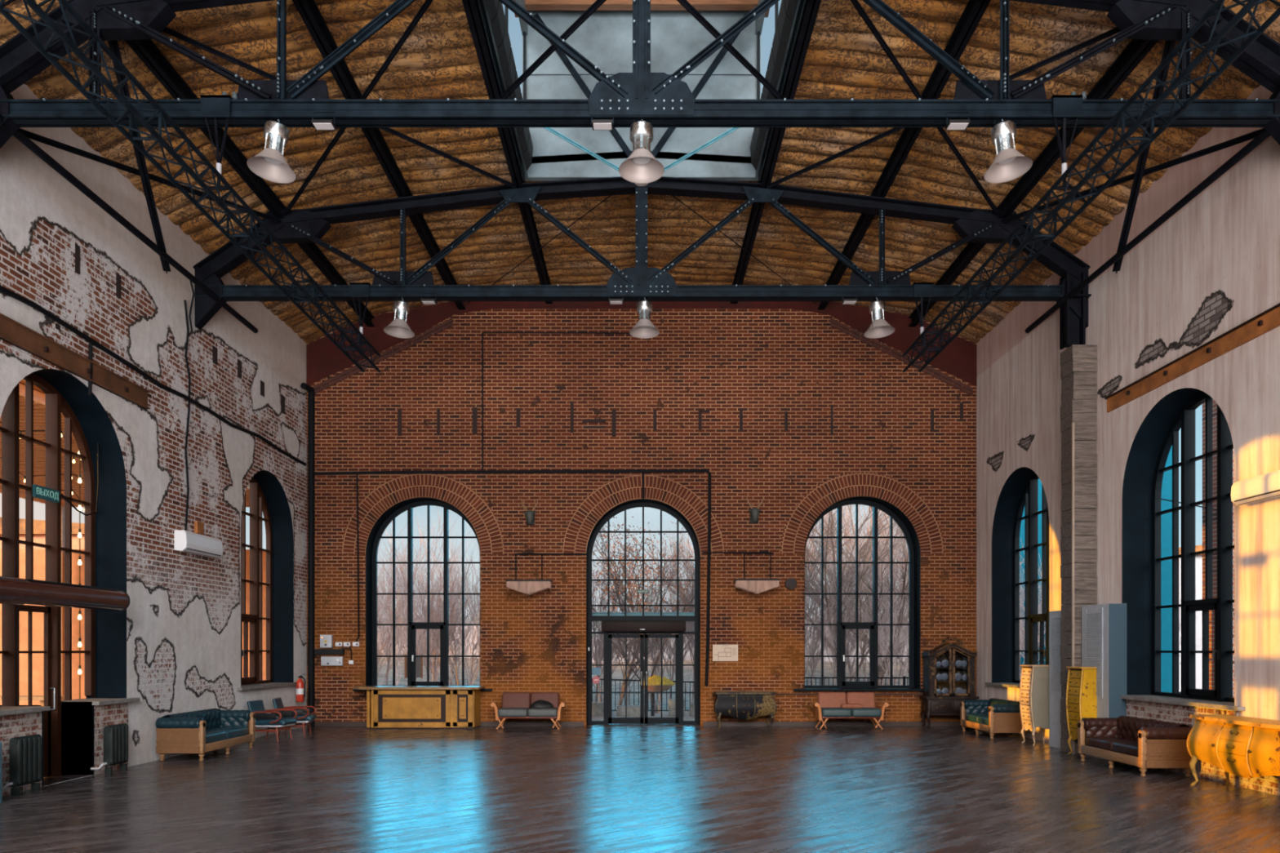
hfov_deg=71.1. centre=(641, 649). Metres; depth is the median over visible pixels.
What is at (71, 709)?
trim
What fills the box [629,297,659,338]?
pendant lamp
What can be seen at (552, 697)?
cushion
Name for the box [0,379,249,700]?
building
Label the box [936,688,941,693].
plate
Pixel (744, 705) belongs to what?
bombe commode
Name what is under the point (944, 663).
plate
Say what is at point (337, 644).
wall socket
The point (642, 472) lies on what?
conduit
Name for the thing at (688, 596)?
brushwood
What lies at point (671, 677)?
brushwood
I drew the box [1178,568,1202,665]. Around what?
brushwood
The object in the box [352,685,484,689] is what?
countertop
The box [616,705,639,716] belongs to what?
stone planter
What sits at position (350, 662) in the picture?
switch box
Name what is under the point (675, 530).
bare tree
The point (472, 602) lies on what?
bare tree
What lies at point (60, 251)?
wall
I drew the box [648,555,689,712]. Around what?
brushwood
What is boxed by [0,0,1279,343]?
ceiling
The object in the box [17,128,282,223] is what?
bar
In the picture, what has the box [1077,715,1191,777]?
sofa
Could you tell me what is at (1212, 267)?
wall
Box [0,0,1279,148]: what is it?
roof truss
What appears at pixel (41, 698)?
garden bench
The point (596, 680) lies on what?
round sticker
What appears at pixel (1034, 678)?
dresser
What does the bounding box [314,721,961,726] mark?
baseboard
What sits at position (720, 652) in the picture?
board
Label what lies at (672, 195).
wire
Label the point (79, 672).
light bulb
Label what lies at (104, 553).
window
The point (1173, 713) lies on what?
trim
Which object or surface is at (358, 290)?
hanger
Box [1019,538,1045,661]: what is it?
brushwood
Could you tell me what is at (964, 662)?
plate
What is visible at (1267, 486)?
air conditioner
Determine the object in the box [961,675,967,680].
plate
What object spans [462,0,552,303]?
beam
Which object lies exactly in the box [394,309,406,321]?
housing
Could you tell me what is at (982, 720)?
seat cushion
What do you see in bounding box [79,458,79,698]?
cable
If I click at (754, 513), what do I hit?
trophy
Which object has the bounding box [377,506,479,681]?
bare tree
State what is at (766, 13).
ceiling
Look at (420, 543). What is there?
brushwood
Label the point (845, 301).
lamp
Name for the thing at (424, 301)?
lamp
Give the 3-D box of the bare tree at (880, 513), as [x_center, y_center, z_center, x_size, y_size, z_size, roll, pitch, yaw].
[11.009,-2.833,40.358,5.395,11.341,5.935,0,0,-43]
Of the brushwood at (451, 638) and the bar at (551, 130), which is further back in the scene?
the brushwood at (451, 638)
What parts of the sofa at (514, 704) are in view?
armrest, leg, frame, leg, armrest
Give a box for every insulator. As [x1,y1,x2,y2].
[231,91,237,98]
[1080,91,1086,98]
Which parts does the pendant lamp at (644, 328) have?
lamp shade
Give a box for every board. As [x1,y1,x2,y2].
[404,654,422,678]
[712,644,737,661]
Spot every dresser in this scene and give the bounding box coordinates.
[1019,664,1048,746]
[1066,666,1097,754]
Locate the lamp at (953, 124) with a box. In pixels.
[945,119,969,129]
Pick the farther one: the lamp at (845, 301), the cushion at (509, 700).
the cushion at (509, 700)
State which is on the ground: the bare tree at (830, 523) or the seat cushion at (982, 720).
the bare tree at (830, 523)
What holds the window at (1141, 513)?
in the wall at (1212, 267)
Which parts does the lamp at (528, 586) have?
hanging rod, hanging rod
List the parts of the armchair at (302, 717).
backrest, armrest, rail, seat, armrest, leg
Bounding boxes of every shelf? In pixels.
[934,694,968,696]
[936,666,967,668]
[936,680,967,682]
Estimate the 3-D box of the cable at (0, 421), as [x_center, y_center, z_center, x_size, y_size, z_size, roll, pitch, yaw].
[-12.591,-4.505,22.050,1.192,0.534,11.623,0,0,0]
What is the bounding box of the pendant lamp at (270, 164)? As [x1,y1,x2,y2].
[246,119,296,183]
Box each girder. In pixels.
[0,0,380,372]
[902,0,1279,372]
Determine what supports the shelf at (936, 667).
attached to the display cabinet at (932, 703)
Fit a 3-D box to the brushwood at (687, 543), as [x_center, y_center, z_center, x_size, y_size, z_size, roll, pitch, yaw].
[1.909,-0.835,30.322,2.579,7.525,3.274,0,0,12]
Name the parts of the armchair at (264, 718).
backrest, rail, armrest, seat, leg, rail, armrest, rail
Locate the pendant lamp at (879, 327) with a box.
[863,297,895,338]
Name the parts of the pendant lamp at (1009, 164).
lamp shade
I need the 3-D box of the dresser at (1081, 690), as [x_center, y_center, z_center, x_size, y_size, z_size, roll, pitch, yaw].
[7.516,1.052,15.130,0.507,1.510,0.530,0,0,0]
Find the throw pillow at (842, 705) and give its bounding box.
[840,703,862,708]
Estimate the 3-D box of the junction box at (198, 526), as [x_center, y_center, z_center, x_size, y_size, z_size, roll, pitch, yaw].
[-7.820,-2.145,15.835,0.060,0.210,0.230,0,0,0]
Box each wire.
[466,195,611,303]
[671,195,815,303]
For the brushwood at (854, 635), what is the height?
8.145 m
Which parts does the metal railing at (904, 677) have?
rail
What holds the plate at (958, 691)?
on the display cabinet at (932, 703)
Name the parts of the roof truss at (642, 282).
gusset plate, gusset plate, gusset plate, king post, gusset plate, gusset plate, gusset plate, gusset plate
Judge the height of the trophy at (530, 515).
0.611 m
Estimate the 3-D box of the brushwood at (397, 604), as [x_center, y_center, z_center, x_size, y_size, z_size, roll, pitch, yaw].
[-8.893,-0.495,33.724,3.374,7.637,4.381,0,0,-43]
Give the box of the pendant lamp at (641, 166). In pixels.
[618,119,664,183]
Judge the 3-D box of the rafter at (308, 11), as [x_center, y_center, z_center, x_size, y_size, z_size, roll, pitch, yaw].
[-4.200,-8.060,9.240,0.160,0.220,23.480,0,0,0]
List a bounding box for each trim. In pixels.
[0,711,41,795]
[41,705,93,786]
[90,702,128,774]
[306,301,977,386]
[312,317,973,395]
[524,0,757,10]
[711,693,923,694]
[1126,699,1237,786]
[1236,776,1279,795]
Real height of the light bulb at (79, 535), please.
0.142 m
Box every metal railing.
[591,678,694,711]
[804,675,908,685]
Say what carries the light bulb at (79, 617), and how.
hanging from the cable at (79, 459)
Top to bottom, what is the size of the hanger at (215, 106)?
1.047 m
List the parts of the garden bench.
seat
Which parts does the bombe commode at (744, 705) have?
corner moulding, leg, door, drawer, drawer, drawer, door, leg, leg, corner moulding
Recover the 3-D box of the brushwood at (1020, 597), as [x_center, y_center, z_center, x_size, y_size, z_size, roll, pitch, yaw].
[13.596,0.049,32.862,3.628,6.324,2.794,0,0,-16]
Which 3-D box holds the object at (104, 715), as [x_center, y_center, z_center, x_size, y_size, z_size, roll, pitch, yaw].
[-7.854,1.300,13.240,0.032,1.000,0.880,0,0,0]
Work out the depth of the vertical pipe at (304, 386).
20.82 m
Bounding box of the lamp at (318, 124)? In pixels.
[311,119,336,129]
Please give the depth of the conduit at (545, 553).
20.94 m
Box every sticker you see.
[591,667,599,675]
[592,676,599,684]
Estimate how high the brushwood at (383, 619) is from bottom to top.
5.970 m
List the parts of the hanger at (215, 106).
chain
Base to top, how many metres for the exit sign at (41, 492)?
0.170 m
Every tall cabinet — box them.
[1048,610,1081,748]
[1081,603,1126,760]
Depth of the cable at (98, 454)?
13.41 m
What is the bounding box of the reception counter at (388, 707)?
[352,685,484,728]
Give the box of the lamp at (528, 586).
[505,553,551,595]
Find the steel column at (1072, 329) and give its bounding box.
[1056,271,1091,349]
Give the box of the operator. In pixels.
[601,621,685,631]
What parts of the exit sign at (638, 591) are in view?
sign plate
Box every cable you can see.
[0,421,74,457]
[0,457,84,479]
[60,442,99,515]
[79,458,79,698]
[88,342,92,395]
[183,299,191,530]
[188,280,194,331]
[1160,498,1217,510]
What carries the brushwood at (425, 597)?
on the ground
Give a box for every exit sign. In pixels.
[32,484,59,502]
[636,580,648,593]
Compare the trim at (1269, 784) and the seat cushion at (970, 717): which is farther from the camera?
the seat cushion at (970, 717)
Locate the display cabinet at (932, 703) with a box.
[920,636,979,728]
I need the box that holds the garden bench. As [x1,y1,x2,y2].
[0,695,64,706]
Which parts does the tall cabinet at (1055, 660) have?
slat frame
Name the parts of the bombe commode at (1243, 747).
corner moulding, leg, door, leg, drawer, drawer, drawer, door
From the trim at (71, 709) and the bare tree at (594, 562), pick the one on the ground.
the bare tree at (594, 562)
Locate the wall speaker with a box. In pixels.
[785,577,796,589]
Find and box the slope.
[377,618,908,662]
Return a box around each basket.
[648,675,674,715]
[648,684,671,692]
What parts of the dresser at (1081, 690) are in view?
leg, drawer, drawer, drawer, drawer, drawer, drawer, drawer, drawer, panel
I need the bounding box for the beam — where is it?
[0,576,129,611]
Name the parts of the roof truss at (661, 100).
gusset plate, gusset plate, king post, gusset plate, gusset plate, gusset plate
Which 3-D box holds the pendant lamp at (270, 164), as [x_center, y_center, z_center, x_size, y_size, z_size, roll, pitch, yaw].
[-4.302,-5.931,10.417,0.527,0.778,0.530,0,0,-25]
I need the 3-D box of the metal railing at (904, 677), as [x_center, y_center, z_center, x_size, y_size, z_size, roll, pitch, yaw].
[6.850,1.400,26.600,5.750,1.200,0.050,0,0,0]
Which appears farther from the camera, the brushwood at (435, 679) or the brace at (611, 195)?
the brushwood at (435, 679)
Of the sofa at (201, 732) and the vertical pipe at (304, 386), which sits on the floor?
the sofa at (201, 732)
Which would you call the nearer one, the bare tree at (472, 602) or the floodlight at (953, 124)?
the floodlight at (953, 124)
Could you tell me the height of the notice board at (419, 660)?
1.740 m
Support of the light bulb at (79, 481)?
hanging from the cable at (79, 459)
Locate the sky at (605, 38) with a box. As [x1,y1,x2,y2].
[522,10,760,180]
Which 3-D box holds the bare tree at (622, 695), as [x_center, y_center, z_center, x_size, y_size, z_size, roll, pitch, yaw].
[0.591,-0.724,32.453,4.095,7.454,5.838,0,0,23]
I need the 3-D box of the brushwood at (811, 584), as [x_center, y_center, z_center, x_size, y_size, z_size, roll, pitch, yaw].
[5.657,-0.499,33.220,3.113,7.046,4.042,0,0,-20]
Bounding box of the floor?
[0,724,1279,852]
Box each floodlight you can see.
[311,111,336,129]
[421,293,436,304]
[591,117,613,129]
[608,297,623,304]
[841,293,857,304]
[945,111,969,129]
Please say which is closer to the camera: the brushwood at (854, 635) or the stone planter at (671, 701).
the stone planter at (671, 701)
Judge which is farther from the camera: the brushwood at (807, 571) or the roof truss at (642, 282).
the brushwood at (807, 571)
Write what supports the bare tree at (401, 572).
on the ground
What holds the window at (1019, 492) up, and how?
in the wall at (1212, 267)
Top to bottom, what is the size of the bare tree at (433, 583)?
6.553 m
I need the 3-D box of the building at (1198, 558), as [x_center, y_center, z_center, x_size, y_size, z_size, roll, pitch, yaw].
[32.000,-1.750,45.000,16.600,7.300,10.600,0,0,0]
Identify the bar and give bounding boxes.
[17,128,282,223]
[107,40,170,273]
[162,26,516,188]
[283,0,433,216]
[499,0,606,98]
[543,127,618,171]
[664,127,739,170]
[676,0,783,98]
[766,26,1120,188]
[849,0,999,216]
[1000,128,1264,223]
[1112,40,1175,273]
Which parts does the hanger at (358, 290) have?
chain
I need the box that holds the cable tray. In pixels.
[314,648,349,654]
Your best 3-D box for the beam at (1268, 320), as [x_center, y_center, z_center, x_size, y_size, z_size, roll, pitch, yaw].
[7.838,-4.100,12.825,0.125,0.240,4.450,0,0,0]
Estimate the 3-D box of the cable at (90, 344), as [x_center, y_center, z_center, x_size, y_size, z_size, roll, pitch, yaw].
[-7.820,-3.972,12.707,0.049,0.735,0.066,0,0,0]
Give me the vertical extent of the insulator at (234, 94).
0.120 m
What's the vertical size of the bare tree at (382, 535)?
8.775 m
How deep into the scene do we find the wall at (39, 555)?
30.50 m
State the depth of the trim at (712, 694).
20.97 m
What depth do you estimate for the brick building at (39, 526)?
35.82 m
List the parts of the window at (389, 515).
sill, sash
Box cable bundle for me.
[0,284,306,466]
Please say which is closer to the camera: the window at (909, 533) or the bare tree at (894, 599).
the window at (909, 533)
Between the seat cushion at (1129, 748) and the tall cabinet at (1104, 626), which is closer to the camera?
the seat cushion at (1129, 748)
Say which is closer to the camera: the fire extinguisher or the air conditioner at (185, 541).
the air conditioner at (185, 541)
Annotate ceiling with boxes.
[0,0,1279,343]
[514,0,769,17]
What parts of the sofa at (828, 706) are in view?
armrest, leg, frame, leg, armrest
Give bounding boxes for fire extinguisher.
[295,674,306,702]
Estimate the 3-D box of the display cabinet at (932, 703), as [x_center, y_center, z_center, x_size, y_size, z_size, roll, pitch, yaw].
[7.080,0.760,20.616,1.209,2.110,0.528,0,0,0]
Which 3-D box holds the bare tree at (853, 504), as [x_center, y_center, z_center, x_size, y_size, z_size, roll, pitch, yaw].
[7.104,-2.841,38.469,4.249,11.310,5.741,0,0,-42]
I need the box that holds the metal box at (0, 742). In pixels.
[0,742,1,804]
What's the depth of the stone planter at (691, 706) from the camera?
24.13 m
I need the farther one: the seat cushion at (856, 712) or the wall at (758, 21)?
the seat cushion at (856, 712)
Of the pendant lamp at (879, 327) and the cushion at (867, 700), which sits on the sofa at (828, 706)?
the cushion at (867, 700)
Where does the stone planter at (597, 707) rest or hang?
on the terrace
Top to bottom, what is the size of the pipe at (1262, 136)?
0.100 m
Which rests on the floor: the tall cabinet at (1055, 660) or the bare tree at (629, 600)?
the tall cabinet at (1055, 660)
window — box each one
[0,368,140,777]
[236,470,296,690]
[352,497,492,691]
[793,496,923,691]
[985,466,1048,688]
[1120,387,1245,711]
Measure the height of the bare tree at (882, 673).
11.005 m
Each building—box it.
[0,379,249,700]
[0,516,84,549]
[1178,545,1202,692]
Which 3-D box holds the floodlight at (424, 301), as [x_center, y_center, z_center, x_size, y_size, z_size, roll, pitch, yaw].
[-3.734,-6.167,15.725,0.260,0.171,0.150,0,0,0]
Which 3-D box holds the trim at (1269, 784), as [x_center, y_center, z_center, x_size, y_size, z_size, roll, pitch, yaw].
[7.854,1.650,10.400,0.032,0.300,2.800,0,0,0]
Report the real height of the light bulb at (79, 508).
0.142 m
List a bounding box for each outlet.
[185,547,220,558]
[1234,489,1279,505]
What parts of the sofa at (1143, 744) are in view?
post, panel, tufted arm, rail, post, panel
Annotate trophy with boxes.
[520,497,538,525]
[746,495,764,523]
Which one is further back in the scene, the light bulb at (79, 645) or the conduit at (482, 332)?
the conduit at (482, 332)
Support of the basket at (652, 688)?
on the flower basket at (654, 683)
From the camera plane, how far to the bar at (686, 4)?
12.16 m
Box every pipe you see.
[0,114,257,333]
[300,382,314,726]
[1025,118,1279,333]
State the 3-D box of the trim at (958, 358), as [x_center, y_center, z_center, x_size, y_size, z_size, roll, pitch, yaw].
[0.000,-7.340,20.991,15.700,2.360,0.021,0,0,0]
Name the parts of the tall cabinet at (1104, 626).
slat frame, panel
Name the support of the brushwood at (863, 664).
on the ground
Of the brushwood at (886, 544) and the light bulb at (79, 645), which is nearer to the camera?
the light bulb at (79, 645)
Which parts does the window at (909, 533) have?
sash, sill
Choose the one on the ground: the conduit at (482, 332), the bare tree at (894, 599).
the bare tree at (894, 599)
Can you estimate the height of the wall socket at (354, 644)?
0.100 m
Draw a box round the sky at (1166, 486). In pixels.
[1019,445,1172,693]
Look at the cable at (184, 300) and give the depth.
15.41 m
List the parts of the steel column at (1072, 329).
cap plate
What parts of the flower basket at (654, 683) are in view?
post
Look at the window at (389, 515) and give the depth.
21.48 m
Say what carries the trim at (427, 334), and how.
attached to the wall at (788, 407)
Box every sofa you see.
[155,708,255,761]
[490,692,566,728]
[810,692,888,728]
[960,698,1027,739]
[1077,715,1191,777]
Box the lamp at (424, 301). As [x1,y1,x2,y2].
[421,298,436,304]
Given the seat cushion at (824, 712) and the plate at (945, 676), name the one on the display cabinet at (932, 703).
the plate at (945, 676)
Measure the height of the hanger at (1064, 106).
1.047 m
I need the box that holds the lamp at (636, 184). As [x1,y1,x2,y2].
[635,182,648,186]
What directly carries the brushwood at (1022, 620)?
on the ground
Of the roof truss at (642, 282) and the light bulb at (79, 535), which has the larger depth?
the roof truss at (642, 282)
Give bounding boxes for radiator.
[1,733,41,796]
[90,723,128,774]
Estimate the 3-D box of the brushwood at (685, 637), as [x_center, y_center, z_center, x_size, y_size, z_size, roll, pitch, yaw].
[1.659,-0.456,32.317,3.167,7.169,4.113,0,0,-27]
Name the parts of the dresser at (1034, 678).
leg, drawer, drawer, drawer, drawer, drawer, drawer, drawer, drawer, leg, panel, leg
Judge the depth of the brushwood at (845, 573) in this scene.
35.49 m
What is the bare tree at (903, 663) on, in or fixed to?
on the ground
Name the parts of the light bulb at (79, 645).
globe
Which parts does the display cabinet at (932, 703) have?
leg, leg, drawer, door, cornice, cornice moulding, drawer, door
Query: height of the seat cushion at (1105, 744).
0.174 m
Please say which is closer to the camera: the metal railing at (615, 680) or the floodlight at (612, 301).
the floodlight at (612, 301)
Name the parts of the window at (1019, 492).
sill, frame, sash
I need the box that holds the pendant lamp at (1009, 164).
[983,119,1032,183]
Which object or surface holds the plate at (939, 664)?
on the display cabinet at (932, 703)
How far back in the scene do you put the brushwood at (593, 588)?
33.77 m
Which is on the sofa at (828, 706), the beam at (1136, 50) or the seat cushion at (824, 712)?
the seat cushion at (824, 712)
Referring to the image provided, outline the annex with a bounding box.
[1202,398,1234,697]
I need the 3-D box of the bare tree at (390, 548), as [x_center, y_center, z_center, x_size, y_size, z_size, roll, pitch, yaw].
[-9.754,-0.675,30.986,3.483,6.861,2.578,0,0,6]
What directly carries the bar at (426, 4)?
attached to the roof truss at (661, 100)
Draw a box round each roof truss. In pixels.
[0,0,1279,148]
[192,176,1089,330]
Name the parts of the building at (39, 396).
post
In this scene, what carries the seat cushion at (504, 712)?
on the sofa at (514, 704)
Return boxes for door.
[586,498,700,725]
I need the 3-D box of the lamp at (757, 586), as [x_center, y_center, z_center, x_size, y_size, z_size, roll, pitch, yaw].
[2.665,-1.756,20.780,1.026,0.954,0.440,0,0,0]
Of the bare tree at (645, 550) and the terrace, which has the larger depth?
the bare tree at (645, 550)
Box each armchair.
[247,699,297,742]
[271,697,317,737]
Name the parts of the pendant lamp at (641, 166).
lamp shade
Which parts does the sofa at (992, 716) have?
post, rail, tufted arm, post, panel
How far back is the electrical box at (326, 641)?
20.88 m
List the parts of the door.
handle, frame, handle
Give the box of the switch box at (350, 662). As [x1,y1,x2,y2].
[348,660,353,664]
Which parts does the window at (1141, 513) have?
sill, frame, sash, handle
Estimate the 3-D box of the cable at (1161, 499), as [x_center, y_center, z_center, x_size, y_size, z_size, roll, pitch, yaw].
[9.730,-2.750,16.550,2.637,0.324,0.024,0,0,-15]
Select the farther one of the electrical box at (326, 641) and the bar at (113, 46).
the electrical box at (326, 641)
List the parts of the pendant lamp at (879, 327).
lamp shade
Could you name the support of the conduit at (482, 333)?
attached to the wall at (788, 407)
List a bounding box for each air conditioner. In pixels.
[173,530,222,559]
[1231,470,1279,506]
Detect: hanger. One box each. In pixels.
[200,94,232,190]
[349,282,370,344]
[912,282,933,344]
[1050,94,1082,190]
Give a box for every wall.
[0,84,306,786]
[0,549,266,705]
[306,301,976,726]
[477,0,528,177]
[755,0,805,177]
[976,84,1279,742]
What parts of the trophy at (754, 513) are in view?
mount plate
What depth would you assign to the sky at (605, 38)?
15.75 m
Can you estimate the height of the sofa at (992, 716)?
0.739 m
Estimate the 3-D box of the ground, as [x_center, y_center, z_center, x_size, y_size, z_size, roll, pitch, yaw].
[0.000,-0.581,59.120,140.000,6.160,75.000,0,0,0]
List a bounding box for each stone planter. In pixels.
[591,702,603,716]
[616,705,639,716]
[668,698,684,716]
[688,703,694,716]
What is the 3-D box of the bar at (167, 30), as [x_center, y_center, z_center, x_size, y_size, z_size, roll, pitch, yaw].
[-4.265,-7.850,13.100,0.070,0.570,6.646,0,0,38]
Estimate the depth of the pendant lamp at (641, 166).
10.43 m
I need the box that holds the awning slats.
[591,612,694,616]
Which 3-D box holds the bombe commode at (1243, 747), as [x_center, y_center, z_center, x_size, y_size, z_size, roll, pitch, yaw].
[7.486,1.341,10.980,0.568,0.941,1.940,0,0,0]
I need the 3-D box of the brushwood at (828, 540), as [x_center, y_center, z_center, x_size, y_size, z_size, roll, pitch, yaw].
[5.412,-0.687,33.939,3.206,7.368,2.525,0,0,25]
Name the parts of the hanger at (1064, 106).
chain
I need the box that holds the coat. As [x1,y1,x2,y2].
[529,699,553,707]
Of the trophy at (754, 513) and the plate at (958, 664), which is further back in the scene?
the trophy at (754, 513)
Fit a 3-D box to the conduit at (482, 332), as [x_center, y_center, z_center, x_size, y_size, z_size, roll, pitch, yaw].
[-1.676,-7.398,20.949,4.093,0.046,0.027,0,0,0]
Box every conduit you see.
[314,469,711,685]
[355,474,359,641]
[481,333,483,470]
[482,332,629,333]
[545,553,587,555]
[642,471,644,498]
[702,551,770,553]
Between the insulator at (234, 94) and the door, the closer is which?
the insulator at (234, 94)
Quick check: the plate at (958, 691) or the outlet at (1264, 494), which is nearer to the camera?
the outlet at (1264, 494)
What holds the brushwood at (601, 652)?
on the ground
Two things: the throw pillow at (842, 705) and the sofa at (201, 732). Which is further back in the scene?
the throw pillow at (842, 705)
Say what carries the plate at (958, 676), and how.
on the display cabinet at (932, 703)
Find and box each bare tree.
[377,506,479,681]
[377,534,424,652]
[377,548,399,669]
[388,553,475,685]
[452,557,479,641]
[465,541,479,609]
[591,516,694,713]
[591,521,694,705]
[591,562,607,596]
[612,525,811,610]
[673,529,694,562]
[804,504,858,640]
[804,504,889,681]
[804,504,908,685]
[804,505,908,681]
[813,505,906,671]
[835,506,908,685]
[841,512,908,631]
[844,516,1024,672]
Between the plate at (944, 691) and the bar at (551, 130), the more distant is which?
the plate at (944, 691)
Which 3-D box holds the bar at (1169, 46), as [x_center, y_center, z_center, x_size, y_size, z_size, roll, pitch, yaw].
[6.965,-6.780,12.475,0.110,1.543,3.997,0,0,19]
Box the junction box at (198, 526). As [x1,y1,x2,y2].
[194,520,204,534]
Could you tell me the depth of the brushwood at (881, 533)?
36.65 m
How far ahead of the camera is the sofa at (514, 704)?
20.35 m
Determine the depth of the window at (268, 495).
19.97 m
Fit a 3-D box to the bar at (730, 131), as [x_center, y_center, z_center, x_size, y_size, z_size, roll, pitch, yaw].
[1.050,-8.165,14.500,0.060,0.090,3.190,0,0,-41]
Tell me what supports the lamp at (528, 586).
attached to the wall at (788, 407)
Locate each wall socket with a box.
[335,642,342,646]
[343,642,350,646]
[352,642,359,646]
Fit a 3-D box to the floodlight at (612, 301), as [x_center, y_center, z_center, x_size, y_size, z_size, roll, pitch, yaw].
[-0.446,-6.167,15.725,0.260,0.171,0.150,0,0,0]
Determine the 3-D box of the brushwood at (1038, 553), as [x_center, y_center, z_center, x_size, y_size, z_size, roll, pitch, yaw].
[13.792,-0.396,29.649,3.935,6.860,3.031,0,0,29]
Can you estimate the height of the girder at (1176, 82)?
0.340 m
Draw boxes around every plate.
[936,662,941,666]
[936,674,942,680]
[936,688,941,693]
[941,659,948,666]
[941,673,948,680]
[942,688,948,693]
[955,660,962,666]
[955,673,961,680]
[955,687,962,693]
[961,660,967,666]
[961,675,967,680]
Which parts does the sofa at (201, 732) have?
panel, post, rail, tufted arm, post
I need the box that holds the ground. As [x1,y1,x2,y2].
[0,615,1181,713]
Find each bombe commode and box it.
[712,691,777,728]
[1186,714,1279,786]
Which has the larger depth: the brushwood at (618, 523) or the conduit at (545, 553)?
the brushwood at (618, 523)
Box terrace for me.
[591,713,694,720]
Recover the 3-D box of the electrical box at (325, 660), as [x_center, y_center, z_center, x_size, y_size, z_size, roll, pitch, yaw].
[-7.231,0.278,20.948,0.500,0.210,0.104,0,0,0]
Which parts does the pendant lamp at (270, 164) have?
lamp shade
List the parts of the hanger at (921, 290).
chain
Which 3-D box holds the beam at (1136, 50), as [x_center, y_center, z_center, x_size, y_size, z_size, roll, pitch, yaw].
[6.330,-7.660,9.240,0.160,0.220,23.480,0,0,0]
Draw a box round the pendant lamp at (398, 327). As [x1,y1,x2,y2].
[383,297,414,338]
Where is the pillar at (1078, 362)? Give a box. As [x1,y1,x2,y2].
[1060,344,1097,754]
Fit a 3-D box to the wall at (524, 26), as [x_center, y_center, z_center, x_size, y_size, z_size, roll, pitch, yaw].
[-2.050,-9.775,6.625,0.100,2.950,18.250,0,0,0]
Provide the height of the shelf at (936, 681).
0.025 m
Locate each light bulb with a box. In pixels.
[77,474,81,483]
[77,503,82,511]
[77,528,81,537]
[77,555,81,565]
[77,610,81,619]
[77,638,82,647]
[77,665,81,674]
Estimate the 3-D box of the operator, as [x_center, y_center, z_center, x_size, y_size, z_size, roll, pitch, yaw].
[0.050,-0.545,21.363,2.000,0.250,0.195,0,0,0]
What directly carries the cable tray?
attached to the wall at (788, 407)
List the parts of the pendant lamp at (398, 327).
lamp shade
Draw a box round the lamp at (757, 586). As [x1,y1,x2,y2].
[733,552,780,594]
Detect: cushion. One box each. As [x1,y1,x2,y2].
[205,727,248,739]
[205,731,226,743]
[497,707,529,717]
[502,692,530,708]
[527,707,558,717]
[530,692,559,708]
[817,692,846,707]
[820,707,851,717]
[846,692,875,707]
[849,707,881,717]
[965,713,988,723]
[977,715,988,724]
[1086,737,1137,751]
[1112,742,1137,756]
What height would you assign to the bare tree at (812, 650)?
6.047 m
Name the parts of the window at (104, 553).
sill, door, door handle, frame, sill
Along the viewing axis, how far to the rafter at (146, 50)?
13.92 m
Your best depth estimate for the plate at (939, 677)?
20.62 m
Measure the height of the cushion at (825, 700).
0.416 m
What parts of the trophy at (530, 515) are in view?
mount plate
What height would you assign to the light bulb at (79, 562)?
0.142 m
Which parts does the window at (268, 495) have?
sash, frame, sill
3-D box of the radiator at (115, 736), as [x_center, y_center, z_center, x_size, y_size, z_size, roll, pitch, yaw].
[-7.692,1.450,13.020,0.195,0.700,0.611,0,0,9]
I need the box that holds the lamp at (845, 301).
[841,298,857,304]
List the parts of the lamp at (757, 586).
hanging rod, hanging rod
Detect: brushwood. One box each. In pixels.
[377,517,442,685]
[377,533,443,679]
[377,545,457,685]
[377,564,435,685]
[377,573,416,667]
[386,577,479,681]
[391,550,462,681]
[395,547,475,680]
[404,538,479,685]
[416,533,479,685]
[448,551,479,685]
[464,602,479,661]
[591,523,626,657]
[591,552,653,702]
[591,574,626,702]
[591,586,644,678]
[605,550,683,705]
[609,567,675,700]
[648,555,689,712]
[649,567,694,703]
[651,521,694,648]
[652,547,694,673]
[657,556,694,698]
[659,528,694,653]
[804,539,829,639]
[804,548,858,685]
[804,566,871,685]
[804,571,831,685]
[804,583,831,674]
[815,515,895,680]
[818,539,888,681]
[820,506,889,662]
[842,544,908,685]
[850,558,908,685]
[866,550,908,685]
[867,533,908,685]
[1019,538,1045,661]
[1019,553,1045,661]
[1019,569,1045,679]
[1019,620,1024,657]
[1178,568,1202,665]
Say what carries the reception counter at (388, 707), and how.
on the floor
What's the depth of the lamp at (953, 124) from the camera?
10.39 m

